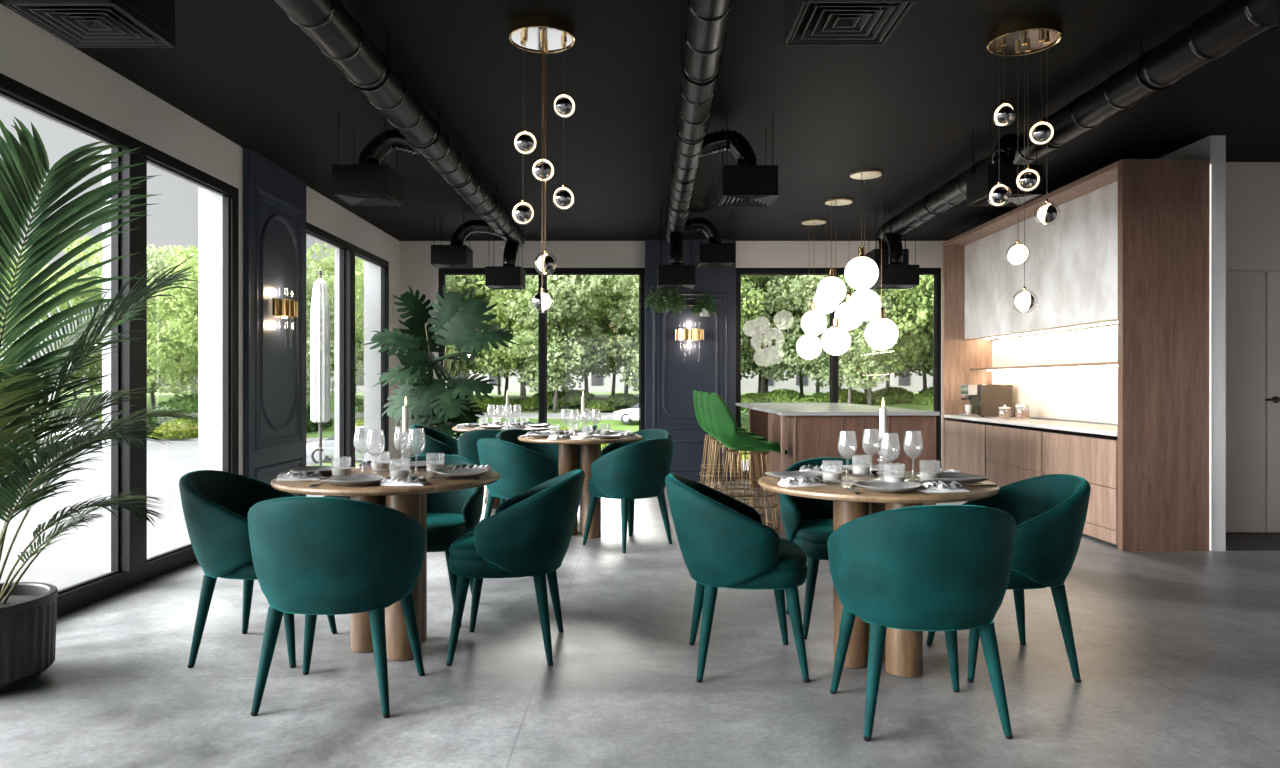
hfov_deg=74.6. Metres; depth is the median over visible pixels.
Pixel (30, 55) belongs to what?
wall
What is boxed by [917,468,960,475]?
napkin
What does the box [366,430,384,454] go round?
bowl
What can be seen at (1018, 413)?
storage jar
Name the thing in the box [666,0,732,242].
air duct
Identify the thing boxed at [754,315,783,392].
tree
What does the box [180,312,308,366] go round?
tree
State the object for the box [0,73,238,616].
window
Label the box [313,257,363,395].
tree
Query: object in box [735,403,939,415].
island countertop
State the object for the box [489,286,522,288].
grille
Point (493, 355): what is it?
tree
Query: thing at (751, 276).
tree
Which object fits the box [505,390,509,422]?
candlestick
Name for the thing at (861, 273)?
globe pendant
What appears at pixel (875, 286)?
grille
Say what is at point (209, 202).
columns
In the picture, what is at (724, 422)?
bar stool
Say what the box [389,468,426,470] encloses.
knife
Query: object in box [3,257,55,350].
tree
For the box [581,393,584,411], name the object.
candle
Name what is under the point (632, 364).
tree
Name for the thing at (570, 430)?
tumbler
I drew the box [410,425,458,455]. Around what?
dining chair
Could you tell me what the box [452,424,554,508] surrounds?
round table
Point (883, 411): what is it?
candle
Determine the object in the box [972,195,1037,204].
grille
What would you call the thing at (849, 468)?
plate
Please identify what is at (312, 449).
car
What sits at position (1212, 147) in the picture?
wall pier
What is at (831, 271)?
socket
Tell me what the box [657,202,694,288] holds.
ceiling vent
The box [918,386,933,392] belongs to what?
bush
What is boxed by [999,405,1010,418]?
storage jar
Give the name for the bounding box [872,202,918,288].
ceiling vent
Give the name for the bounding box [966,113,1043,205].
ceiling vent
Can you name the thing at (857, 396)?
bush
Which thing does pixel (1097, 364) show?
wall shelf
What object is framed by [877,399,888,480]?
candlestick
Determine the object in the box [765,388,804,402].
bush
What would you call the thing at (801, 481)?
napkin
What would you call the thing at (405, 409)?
candle
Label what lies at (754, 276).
tree
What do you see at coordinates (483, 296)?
tree
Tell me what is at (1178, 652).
floor
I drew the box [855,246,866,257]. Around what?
socket
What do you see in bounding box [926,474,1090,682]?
dining chair
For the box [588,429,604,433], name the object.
napkin
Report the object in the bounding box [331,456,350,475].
tumbler
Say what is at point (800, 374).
tree
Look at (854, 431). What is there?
bowl
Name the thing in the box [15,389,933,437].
lawn
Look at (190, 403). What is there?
bush
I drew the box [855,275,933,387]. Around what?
tree
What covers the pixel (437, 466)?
tumbler
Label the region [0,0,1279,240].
ceiling
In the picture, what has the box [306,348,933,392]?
building
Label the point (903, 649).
round table
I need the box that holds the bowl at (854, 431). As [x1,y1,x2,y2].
[837,431,856,457]
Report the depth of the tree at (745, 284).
56.33 m
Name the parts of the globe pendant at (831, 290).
globe, cord, globe, globe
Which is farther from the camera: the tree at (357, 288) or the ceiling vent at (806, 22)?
the tree at (357, 288)
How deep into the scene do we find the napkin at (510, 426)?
7.44 m
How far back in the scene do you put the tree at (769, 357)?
58.39 m
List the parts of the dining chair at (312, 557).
leg, leg, backrest, leg, seat, leg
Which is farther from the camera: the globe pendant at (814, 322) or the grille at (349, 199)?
the globe pendant at (814, 322)
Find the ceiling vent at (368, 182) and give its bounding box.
[332,113,421,205]
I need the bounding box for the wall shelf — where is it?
[970,361,1117,370]
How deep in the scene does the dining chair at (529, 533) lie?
3.44 m
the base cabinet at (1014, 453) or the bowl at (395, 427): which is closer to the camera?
the bowl at (395, 427)
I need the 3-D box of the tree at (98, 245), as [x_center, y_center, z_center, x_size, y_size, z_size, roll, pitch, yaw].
[-43.777,-5.320,65.983,8.794,12.809,8.387,0,0,-43]
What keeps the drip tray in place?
on the coffee machine
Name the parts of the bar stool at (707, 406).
wire leg, wire leg, wire leg, wire leg, wire leg, wire leg, wire leg, wire leg, wire leg, wire leg, wire leg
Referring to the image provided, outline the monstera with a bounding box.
[363,284,518,445]
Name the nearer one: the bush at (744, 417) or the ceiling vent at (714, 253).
the ceiling vent at (714, 253)
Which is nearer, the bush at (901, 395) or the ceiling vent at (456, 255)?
the ceiling vent at (456, 255)
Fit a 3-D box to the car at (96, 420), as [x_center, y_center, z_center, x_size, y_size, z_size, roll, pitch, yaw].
[-28.500,2.420,42.000,4.400,1.460,1.724,0,0,20]
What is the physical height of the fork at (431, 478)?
0.011 m
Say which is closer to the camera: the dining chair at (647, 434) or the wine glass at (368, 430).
the wine glass at (368, 430)
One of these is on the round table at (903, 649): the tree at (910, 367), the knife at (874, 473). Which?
the knife at (874, 473)
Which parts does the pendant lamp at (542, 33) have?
cord, cord, cord, cord, cord, cord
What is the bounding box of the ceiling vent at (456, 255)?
[431,212,498,268]
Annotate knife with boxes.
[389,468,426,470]
[862,473,894,475]
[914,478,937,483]
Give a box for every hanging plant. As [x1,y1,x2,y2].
[644,282,688,315]
[691,282,717,316]
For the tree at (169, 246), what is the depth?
63.94 m
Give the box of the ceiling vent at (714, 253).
[683,210,734,266]
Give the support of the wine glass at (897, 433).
on the round table at (903, 649)
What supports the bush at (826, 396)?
on the lawn
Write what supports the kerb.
on the street
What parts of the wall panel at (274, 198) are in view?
moulding, frame moulding, frame moulding, capsule moulding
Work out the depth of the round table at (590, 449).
6.26 m
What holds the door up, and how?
attached to the wall pier
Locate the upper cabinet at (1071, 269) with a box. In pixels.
[964,181,1117,339]
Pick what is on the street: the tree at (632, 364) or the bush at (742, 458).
the bush at (742, 458)
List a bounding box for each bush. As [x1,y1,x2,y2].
[57,395,147,428]
[147,394,197,430]
[151,419,197,439]
[306,401,331,430]
[355,397,363,406]
[355,419,363,426]
[357,403,363,411]
[464,394,495,410]
[486,397,516,411]
[516,397,548,409]
[533,390,573,407]
[555,426,581,430]
[560,389,596,406]
[585,400,615,411]
[606,393,638,406]
[741,395,755,409]
[741,409,748,431]
[741,451,748,459]
[744,392,769,402]
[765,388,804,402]
[793,397,828,402]
[809,392,847,402]
[838,388,866,403]
[863,391,896,404]
[876,387,913,402]
[909,392,933,404]
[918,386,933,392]
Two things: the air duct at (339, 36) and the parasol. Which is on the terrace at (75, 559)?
the parasol
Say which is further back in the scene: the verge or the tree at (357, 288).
the tree at (357, 288)
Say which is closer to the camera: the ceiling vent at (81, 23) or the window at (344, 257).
the ceiling vent at (81, 23)
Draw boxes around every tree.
[0,260,38,368]
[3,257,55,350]
[6,246,63,326]
[15,263,101,400]
[32,235,101,395]
[75,244,194,410]
[147,245,196,396]
[147,245,197,396]
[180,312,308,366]
[306,243,363,373]
[306,262,363,408]
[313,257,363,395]
[330,260,365,356]
[355,271,457,381]
[446,275,500,382]
[446,275,514,374]
[447,275,597,398]
[459,275,530,398]
[473,315,526,395]
[474,365,500,394]
[503,275,623,412]
[562,275,637,392]
[565,275,638,394]
[594,283,638,392]
[604,275,638,390]
[638,276,767,369]
[741,275,777,371]
[741,275,816,392]
[741,275,818,393]
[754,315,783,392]
[767,275,857,393]
[771,275,821,394]
[777,275,905,403]
[811,275,933,404]
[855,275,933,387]
[885,275,933,389]
[898,276,933,375]
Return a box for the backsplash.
[992,326,1117,423]
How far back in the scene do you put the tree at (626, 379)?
68.18 m
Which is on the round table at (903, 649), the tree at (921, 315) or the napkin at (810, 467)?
the napkin at (810, 467)
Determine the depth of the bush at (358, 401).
57.79 m
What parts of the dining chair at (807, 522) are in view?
leg, seat, backrest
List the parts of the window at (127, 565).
sash, sash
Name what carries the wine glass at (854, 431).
on the round table at (903, 649)
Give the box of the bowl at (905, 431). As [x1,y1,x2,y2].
[903,431,922,457]
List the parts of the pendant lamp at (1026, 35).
cord, cord, cord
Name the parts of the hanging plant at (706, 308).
pot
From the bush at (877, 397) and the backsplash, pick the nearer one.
the backsplash
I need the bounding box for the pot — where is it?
[0,582,57,693]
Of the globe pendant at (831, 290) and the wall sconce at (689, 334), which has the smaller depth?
the globe pendant at (831, 290)
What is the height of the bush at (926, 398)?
0.987 m
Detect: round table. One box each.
[271,466,499,660]
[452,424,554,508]
[518,433,641,537]
[758,469,999,677]
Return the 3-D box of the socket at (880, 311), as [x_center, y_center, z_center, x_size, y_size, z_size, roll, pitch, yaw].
[1.978,-0.576,6.880,0.094,0.097,0.094,0,0,0]
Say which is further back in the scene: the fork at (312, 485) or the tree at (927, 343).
the tree at (927, 343)
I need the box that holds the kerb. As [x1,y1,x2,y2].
[147,438,457,440]
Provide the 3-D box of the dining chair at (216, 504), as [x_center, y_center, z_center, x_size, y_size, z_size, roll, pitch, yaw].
[-1.662,0.764,3.640,0.581,0.772,0.620,0,0,0]
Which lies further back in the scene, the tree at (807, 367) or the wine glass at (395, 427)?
the tree at (807, 367)
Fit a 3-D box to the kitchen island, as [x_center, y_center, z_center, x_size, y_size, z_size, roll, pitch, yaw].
[1.705,0.682,8.050,1.230,0.935,3.100,0,0,0]
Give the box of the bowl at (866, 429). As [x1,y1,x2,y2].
[862,429,879,454]
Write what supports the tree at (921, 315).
on the lawn
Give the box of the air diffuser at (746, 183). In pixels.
[698,114,777,206]
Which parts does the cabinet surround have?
panel, panel, panel, light strip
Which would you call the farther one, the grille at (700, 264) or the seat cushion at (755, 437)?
the grille at (700, 264)
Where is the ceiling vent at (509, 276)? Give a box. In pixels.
[485,225,525,289]
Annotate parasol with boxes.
[310,271,329,465]
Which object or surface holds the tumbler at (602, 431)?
on the round table at (590, 449)
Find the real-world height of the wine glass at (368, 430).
0.205 m
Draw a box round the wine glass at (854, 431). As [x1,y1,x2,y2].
[837,431,856,481]
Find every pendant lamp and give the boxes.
[509,13,575,312]
[987,15,1061,312]
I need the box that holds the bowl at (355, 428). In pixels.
[354,428,371,452]
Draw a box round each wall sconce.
[272,289,297,348]
[675,328,703,340]
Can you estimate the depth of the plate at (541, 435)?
6.15 m
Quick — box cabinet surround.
[942,159,1210,550]
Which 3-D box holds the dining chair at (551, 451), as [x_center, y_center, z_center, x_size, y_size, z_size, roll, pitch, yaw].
[-0.873,0.764,6.833,0.620,0.772,0.581,0,0,-45]
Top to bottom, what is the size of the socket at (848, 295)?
0.097 m
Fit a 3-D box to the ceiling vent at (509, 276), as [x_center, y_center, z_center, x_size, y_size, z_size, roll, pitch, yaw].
[-1.350,-1.340,8.645,0.350,0.740,0.740,0,0,0]
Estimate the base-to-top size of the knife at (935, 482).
0.012 m
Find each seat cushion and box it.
[742,441,779,447]
[751,436,766,439]
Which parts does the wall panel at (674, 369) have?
frame moulding, frame moulding, capsule moulding, moulding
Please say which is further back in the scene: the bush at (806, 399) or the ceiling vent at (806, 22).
the bush at (806, 399)
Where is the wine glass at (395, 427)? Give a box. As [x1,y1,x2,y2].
[393,427,410,471]
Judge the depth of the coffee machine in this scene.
8.50 m
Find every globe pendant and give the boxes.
[796,218,838,358]
[817,197,861,354]
[845,169,897,349]
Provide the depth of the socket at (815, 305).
8.73 m
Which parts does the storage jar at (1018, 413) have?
lid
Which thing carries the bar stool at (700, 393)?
on the floor
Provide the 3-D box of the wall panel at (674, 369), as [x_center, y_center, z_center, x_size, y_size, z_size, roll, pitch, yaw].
[0.598,-0.280,9.981,1.075,2.860,0.118,0,0,0]
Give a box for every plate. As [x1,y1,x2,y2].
[290,466,342,475]
[321,474,383,485]
[393,460,441,468]
[434,468,489,477]
[458,423,478,426]
[480,425,506,428]
[503,422,520,424]
[526,424,551,426]
[528,433,556,437]
[545,430,568,433]
[589,434,620,438]
[610,430,630,433]
[765,471,822,479]
[839,465,892,473]
[854,481,920,492]
[933,472,987,483]
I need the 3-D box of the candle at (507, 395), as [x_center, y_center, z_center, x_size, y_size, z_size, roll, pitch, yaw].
[-1.230,0.133,7.800,0.027,0.158,0.027,0,0,0]
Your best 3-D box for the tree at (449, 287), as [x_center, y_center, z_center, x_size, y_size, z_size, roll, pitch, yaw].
[-13.311,-5.575,60.277,9.324,14.126,10.153,0,0,-38]
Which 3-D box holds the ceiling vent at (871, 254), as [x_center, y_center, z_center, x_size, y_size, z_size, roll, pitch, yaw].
[2.570,-1.450,8.750,0.350,0.520,0.350,0,0,0]
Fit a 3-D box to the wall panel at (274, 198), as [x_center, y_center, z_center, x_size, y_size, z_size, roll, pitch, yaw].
[-2.844,-0.280,6.605,0.063,2.860,1.050,0,0,0]
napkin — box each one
[276,470,324,480]
[355,461,396,468]
[380,475,429,485]
[452,464,491,472]
[455,424,474,427]
[505,425,525,428]
[526,431,547,434]
[547,434,572,439]
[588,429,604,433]
[617,432,637,437]
[778,475,826,486]
[799,464,839,472]
[916,481,968,492]
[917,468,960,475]
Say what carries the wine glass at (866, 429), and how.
on the round table at (903, 649)
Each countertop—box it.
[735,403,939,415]
[944,415,1117,435]
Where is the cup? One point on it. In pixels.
(968, 408)
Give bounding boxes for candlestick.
[400,396,414,475]
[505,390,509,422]
[580,393,585,431]
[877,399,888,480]
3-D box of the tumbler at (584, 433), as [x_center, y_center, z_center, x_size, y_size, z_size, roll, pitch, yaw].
[-0.387,0.354,6.232,0.081,0.088,0.081,0,0,0]
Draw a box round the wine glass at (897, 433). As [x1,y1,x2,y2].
[880,433,899,461]
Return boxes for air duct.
[274,0,524,247]
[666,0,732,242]
[878,0,1276,241]
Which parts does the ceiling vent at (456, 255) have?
rod, rod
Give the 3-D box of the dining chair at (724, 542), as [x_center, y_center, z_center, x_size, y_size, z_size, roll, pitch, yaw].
[0.389,0.764,3.475,0.581,0.772,0.620,0,0,0]
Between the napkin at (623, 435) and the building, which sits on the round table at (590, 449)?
the napkin at (623, 435)
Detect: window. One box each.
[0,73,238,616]
[306,222,388,498]
[438,268,644,430]
[736,268,940,478]
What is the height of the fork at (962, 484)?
0.011 m
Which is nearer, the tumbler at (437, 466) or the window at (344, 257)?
the tumbler at (437, 466)
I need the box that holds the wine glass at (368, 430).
[366,430,384,469]
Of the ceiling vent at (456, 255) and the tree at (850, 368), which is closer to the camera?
the ceiling vent at (456, 255)
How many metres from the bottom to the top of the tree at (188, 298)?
11.246 m
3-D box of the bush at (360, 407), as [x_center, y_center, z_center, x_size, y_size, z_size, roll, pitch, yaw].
[-17.908,1.465,56.831,2.419,0.903,2.483,0,0,-39]
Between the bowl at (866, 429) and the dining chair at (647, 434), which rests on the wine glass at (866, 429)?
the bowl at (866, 429)
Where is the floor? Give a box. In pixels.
[0,480,1279,767]
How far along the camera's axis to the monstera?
9.04 m
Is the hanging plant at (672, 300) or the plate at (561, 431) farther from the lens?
the hanging plant at (672, 300)
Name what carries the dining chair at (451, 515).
on the floor
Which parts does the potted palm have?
frond stem, frond stem, frond stem, frond stem, frond stem, frond stem, frond stem, frond stem, frond stem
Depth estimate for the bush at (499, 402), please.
56.26 m
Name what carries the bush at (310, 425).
on the lawn
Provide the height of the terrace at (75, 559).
0.320 m
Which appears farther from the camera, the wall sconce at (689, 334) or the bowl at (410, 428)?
the wall sconce at (689, 334)
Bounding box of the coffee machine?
[959,384,1012,416]
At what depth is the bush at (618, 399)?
57.72 m
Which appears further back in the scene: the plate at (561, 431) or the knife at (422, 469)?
the plate at (561, 431)
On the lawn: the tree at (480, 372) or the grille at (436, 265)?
the tree at (480, 372)
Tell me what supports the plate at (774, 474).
on the round table at (903, 649)
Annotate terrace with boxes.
[0,488,323,589]
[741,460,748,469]
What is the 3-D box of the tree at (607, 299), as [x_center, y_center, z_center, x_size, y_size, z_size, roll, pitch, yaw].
[-4.374,-5.973,62.895,9.724,14.165,9.274,0,0,37]
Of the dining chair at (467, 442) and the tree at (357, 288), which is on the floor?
the dining chair at (467, 442)
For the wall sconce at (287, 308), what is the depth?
6.50 m
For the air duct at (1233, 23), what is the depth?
4.21 m
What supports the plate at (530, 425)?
on the round table at (496, 504)
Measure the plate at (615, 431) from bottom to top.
0.028 m
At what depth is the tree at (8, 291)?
50.39 m
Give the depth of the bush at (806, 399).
56.31 m
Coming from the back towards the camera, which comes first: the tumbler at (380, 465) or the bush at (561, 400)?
the bush at (561, 400)
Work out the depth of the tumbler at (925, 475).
3.38 m
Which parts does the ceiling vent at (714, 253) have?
rod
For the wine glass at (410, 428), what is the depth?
3.63 m
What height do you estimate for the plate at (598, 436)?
0.028 m
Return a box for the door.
[1226,162,1279,531]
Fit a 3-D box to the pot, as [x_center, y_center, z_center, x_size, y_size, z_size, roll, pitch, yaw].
[-2.545,0.984,3.220,0.514,0.332,0.514,0,0,0]
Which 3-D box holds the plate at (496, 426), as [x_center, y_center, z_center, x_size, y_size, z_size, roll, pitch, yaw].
[-1.307,0.384,7.476,0.238,0.028,0.236,0,0,22]
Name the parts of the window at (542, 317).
sash, sash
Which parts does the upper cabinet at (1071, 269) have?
door, door, door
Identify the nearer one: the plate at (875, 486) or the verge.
the plate at (875, 486)
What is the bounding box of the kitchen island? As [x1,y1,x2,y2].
[735,403,939,531]
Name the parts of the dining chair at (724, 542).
leg, leg, backrest, seat, leg, leg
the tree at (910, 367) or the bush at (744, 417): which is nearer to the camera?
the bush at (744, 417)
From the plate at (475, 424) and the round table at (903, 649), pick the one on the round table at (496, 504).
the plate at (475, 424)
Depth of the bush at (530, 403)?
56.70 m
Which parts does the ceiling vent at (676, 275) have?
rod, rod, rod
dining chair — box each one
[179,470,336,667]
[248,497,425,717]
[385,454,484,626]
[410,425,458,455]
[446,469,584,665]
[458,430,502,465]
[477,438,557,518]
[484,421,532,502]
[495,429,558,503]
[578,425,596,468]
[582,438,673,552]
[601,429,670,532]
[665,474,809,682]
[779,457,872,638]
[827,505,1015,741]
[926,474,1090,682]
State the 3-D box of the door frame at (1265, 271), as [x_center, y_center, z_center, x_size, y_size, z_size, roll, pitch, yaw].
[5.515,-0.280,6.545,2.970,2.860,0.150,0,0,0]
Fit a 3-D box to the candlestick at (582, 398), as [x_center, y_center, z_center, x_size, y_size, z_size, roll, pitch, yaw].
[-0.435,0.226,6.418,0.080,0.344,0.080,0,0,0]
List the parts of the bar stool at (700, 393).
wire leg, wire leg, wire leg, wire leg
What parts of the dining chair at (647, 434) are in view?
leg, backrest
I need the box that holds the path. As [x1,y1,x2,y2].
[330,413,746,419]
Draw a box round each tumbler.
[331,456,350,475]
[372,451,389,471]
[390,458,408,477]
[426,453,443,470]
[492,416,500,424]
[550,428,559,433]
[569,423,578,432]
[583,430,592,435]
[600,424,610,433]
[822,460,841,483]
[852,454,870,473]
[884,463,904,482]
[919,460,939,479]
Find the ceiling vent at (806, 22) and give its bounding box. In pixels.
[784,0,915,44]
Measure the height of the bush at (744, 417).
2.176 m
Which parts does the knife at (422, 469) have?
handle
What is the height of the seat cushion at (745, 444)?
0.047 m
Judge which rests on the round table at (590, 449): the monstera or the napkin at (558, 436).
the napkin at (558, 436)
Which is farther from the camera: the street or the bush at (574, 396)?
the bush at (574, 396)
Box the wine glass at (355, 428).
[354,428,371,474]
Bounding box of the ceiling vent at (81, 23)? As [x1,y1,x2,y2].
[2,0,174,47]
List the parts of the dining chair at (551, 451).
backrest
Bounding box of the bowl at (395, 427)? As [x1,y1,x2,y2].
[393,427,410,450]
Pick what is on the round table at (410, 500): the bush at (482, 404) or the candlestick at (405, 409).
the candlestick at (405, 409)
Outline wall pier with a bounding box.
[999,135,1225,550]
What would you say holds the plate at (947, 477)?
on the round table at (903, 649)
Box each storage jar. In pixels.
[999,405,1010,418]
[1015,403,1029,418]
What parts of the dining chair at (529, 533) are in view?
leg, leg, seat, backrest, leg, leg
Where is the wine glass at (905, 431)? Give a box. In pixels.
[903,431,922,481]
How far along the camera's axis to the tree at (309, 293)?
49.40 m
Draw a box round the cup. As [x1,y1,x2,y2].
[965,405,972,413]
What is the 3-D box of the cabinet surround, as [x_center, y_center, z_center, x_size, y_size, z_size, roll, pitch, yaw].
[3.622,-0.200,7.501,0.604,2.700,3.458,0,0,0]
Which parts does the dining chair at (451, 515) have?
backrest, seat, leg, leg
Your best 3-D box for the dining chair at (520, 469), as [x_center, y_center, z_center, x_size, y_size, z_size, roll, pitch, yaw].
[-0.863,0.764,6.007,0.620,0.772,0.581,0,0,45]
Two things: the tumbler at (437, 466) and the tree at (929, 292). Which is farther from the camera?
the tree at (929, 292)
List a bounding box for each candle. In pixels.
[402,396,408,432]
[506,390,508,406]
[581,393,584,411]
[880,399,886,437]
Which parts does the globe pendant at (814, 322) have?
globe, globe, globe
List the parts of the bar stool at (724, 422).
wire leg, wire leg, wire leg, wire leg, wire leg, wire leg, wire leg, wire leg, wire leg, wire leg, wire leg, wire leg, wire leg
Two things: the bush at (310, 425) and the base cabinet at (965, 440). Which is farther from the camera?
the bush at (310, 425)
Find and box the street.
[0,441,363,487]
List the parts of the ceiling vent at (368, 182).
rod, rod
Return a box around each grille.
[337,195,398,204]
[434,264,469,267]
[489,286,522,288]
[659,285,692,288]
[699,263,732,266]
[721,196,773,205]
[874,285,914,288]
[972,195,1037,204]
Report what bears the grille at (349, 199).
attached to the ceiling vent at (368, 182)
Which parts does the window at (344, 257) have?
sash, sash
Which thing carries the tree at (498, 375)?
on the lawn
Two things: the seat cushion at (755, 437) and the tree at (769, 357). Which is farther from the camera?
the tree at (769, 357)
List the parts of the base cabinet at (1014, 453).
drawer, drawer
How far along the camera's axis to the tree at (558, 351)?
55.00 m
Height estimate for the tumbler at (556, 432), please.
0.088 m
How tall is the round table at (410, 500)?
0.752 m
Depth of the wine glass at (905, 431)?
3.44 m
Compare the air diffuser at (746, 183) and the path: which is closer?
the air diffuser at (746, 183)
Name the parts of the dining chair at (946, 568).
leg, leg, backrest, leg, leg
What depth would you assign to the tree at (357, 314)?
59.64 m
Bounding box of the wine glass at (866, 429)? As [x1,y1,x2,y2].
[862,429,879,477]
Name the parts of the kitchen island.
support panel, post, panel, panel, panel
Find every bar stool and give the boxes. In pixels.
[693,391,745,493]
[698,391,754,503]
[703,392,766,515]
[710,393,787,529]
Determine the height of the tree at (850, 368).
11.888 m
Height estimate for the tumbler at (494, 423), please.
0.088 m
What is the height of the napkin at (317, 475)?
0.034 m
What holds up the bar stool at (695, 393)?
on the floor
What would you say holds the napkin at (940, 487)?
on the round table at (903, 649)
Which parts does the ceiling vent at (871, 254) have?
rod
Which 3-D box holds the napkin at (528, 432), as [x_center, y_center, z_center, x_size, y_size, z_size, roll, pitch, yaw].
[-0.798,0.380,6.544,0.182,0.034,0.100,0,0,-35]
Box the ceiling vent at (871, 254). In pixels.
[865,217,908,266]
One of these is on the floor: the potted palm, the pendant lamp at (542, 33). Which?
the potted palm
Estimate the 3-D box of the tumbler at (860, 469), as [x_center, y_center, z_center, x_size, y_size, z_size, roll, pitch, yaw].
[0.965,0.354,3.655,0.081,0.088,0.081,0,0,0]
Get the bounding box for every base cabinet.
[945,420,1007,475]
[986,425,1071,486]
[1043,432,1117,545]
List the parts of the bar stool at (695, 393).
wire leg, wire leg, wire leg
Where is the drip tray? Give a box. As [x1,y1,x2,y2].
[959,413,978,416]
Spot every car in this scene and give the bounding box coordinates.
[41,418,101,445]
[306,426,363,463]
[613,403,638,423]
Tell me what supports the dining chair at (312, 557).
on the floor
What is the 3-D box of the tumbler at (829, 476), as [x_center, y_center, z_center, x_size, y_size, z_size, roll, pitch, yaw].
[0.775,0.354,3.385,0.081,0.088,0.081,0,0,0]
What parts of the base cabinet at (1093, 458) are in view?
drawer, drawer, rail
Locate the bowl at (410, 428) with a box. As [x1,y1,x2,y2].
[407,428,425,452]
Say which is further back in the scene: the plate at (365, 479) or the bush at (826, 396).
the bush at (826, 396)
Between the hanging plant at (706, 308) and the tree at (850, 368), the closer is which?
the hanging plant at (706, 308)
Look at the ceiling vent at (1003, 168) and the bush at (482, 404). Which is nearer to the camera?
the ceiling vent at (1003, 168)
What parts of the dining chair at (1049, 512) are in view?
leg, leg, leg, backrest, seat, leg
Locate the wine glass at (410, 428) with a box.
[407,428,425,475]
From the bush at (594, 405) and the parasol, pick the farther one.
the bush at (594, 405)
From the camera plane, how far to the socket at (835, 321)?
7.73 m
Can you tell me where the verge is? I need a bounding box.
[310,461,363,466]
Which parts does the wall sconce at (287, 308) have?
glass rod, glass rod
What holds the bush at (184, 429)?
on the lawn
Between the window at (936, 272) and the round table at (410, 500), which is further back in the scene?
the window at (936, 272)
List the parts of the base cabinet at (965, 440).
door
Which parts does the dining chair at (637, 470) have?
leg, seat, leg, leg, backrest, leg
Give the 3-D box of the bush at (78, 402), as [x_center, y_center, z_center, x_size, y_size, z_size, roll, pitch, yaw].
[-32.491,1.698,50.823,5.396,2.244,5.433,0,0,18]
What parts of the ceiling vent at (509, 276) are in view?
rod, rod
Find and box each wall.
[0,4,398,474]
[399,241,944,468]
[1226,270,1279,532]
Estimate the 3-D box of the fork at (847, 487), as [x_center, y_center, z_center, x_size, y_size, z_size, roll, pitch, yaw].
[0.783,0.395,3.129,0.022,0.011,0.198,0,0,0]
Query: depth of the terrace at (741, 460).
12.31 m
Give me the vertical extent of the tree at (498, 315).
14.569 m
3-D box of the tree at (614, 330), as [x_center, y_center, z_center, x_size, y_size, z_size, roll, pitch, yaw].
[-2.203,-4.512,61.943,7.760,11.355,8.098,0,0,-20]
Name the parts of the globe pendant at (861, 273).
cord, globe, globe, cord, globe, cord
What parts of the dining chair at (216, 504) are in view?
leg, backrest, seat, leg, leg, leg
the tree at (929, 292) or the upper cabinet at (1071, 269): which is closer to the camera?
the upper cabinet at (1071, 269)
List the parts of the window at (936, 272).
sash, sash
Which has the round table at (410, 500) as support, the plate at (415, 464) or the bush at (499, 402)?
the plate at (415, 464)
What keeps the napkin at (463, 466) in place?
on the round table at (410, 500)
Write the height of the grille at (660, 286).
0.024 m
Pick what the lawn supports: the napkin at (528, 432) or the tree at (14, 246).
the tree at (14, 246)
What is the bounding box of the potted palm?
[0,117,202,693]
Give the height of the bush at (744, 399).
1.037 m
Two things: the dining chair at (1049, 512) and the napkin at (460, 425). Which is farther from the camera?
the napkin at (460, 425)
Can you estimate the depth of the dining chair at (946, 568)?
2.68 m
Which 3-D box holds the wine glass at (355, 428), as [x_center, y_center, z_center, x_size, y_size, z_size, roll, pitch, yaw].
[-1.213,0.295,3.677,0.078,0.205,0.078,0,0,19]
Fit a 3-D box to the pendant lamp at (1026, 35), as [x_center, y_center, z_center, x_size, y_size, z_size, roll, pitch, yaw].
[1.855,-1.024,4.060,0.330,1.370,0.330,0,0,0]
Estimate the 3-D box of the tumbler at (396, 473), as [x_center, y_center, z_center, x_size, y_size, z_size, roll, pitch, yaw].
[-0.996,0.354,3.478,0.081,0.088,0.081,0,0,0]
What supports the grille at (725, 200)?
attached to the air diffuser at (746, 183)
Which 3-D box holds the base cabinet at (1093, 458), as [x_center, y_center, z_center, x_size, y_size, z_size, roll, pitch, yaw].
[3.595,0.772,6.393,0.550,0.755,1.089,0,0,0]
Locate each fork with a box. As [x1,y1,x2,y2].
[308,481,322,487]
[431,478,478,479]
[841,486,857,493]
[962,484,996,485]
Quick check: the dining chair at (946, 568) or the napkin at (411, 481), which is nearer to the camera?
the dining chair at (946, 568)
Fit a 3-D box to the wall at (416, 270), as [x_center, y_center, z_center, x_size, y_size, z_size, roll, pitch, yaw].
[0.578,-0.280,10.150,6.905,2.860,0.220,0,0,0]
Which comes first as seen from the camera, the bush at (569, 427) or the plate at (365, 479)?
the plate at (365, 479)
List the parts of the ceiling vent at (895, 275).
rod, rod, rod, rod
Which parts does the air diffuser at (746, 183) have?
rod, rod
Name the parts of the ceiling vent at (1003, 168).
rod, rod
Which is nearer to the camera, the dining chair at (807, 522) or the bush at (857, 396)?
the dining chair at (807, 522)
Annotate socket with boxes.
[810,302,818,310]
[826,268,835,277]
[831,318,840,327]
[844,293,851,302]
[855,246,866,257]
[876,308,886,318]
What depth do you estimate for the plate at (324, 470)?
3.74 m
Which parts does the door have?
over panel, handle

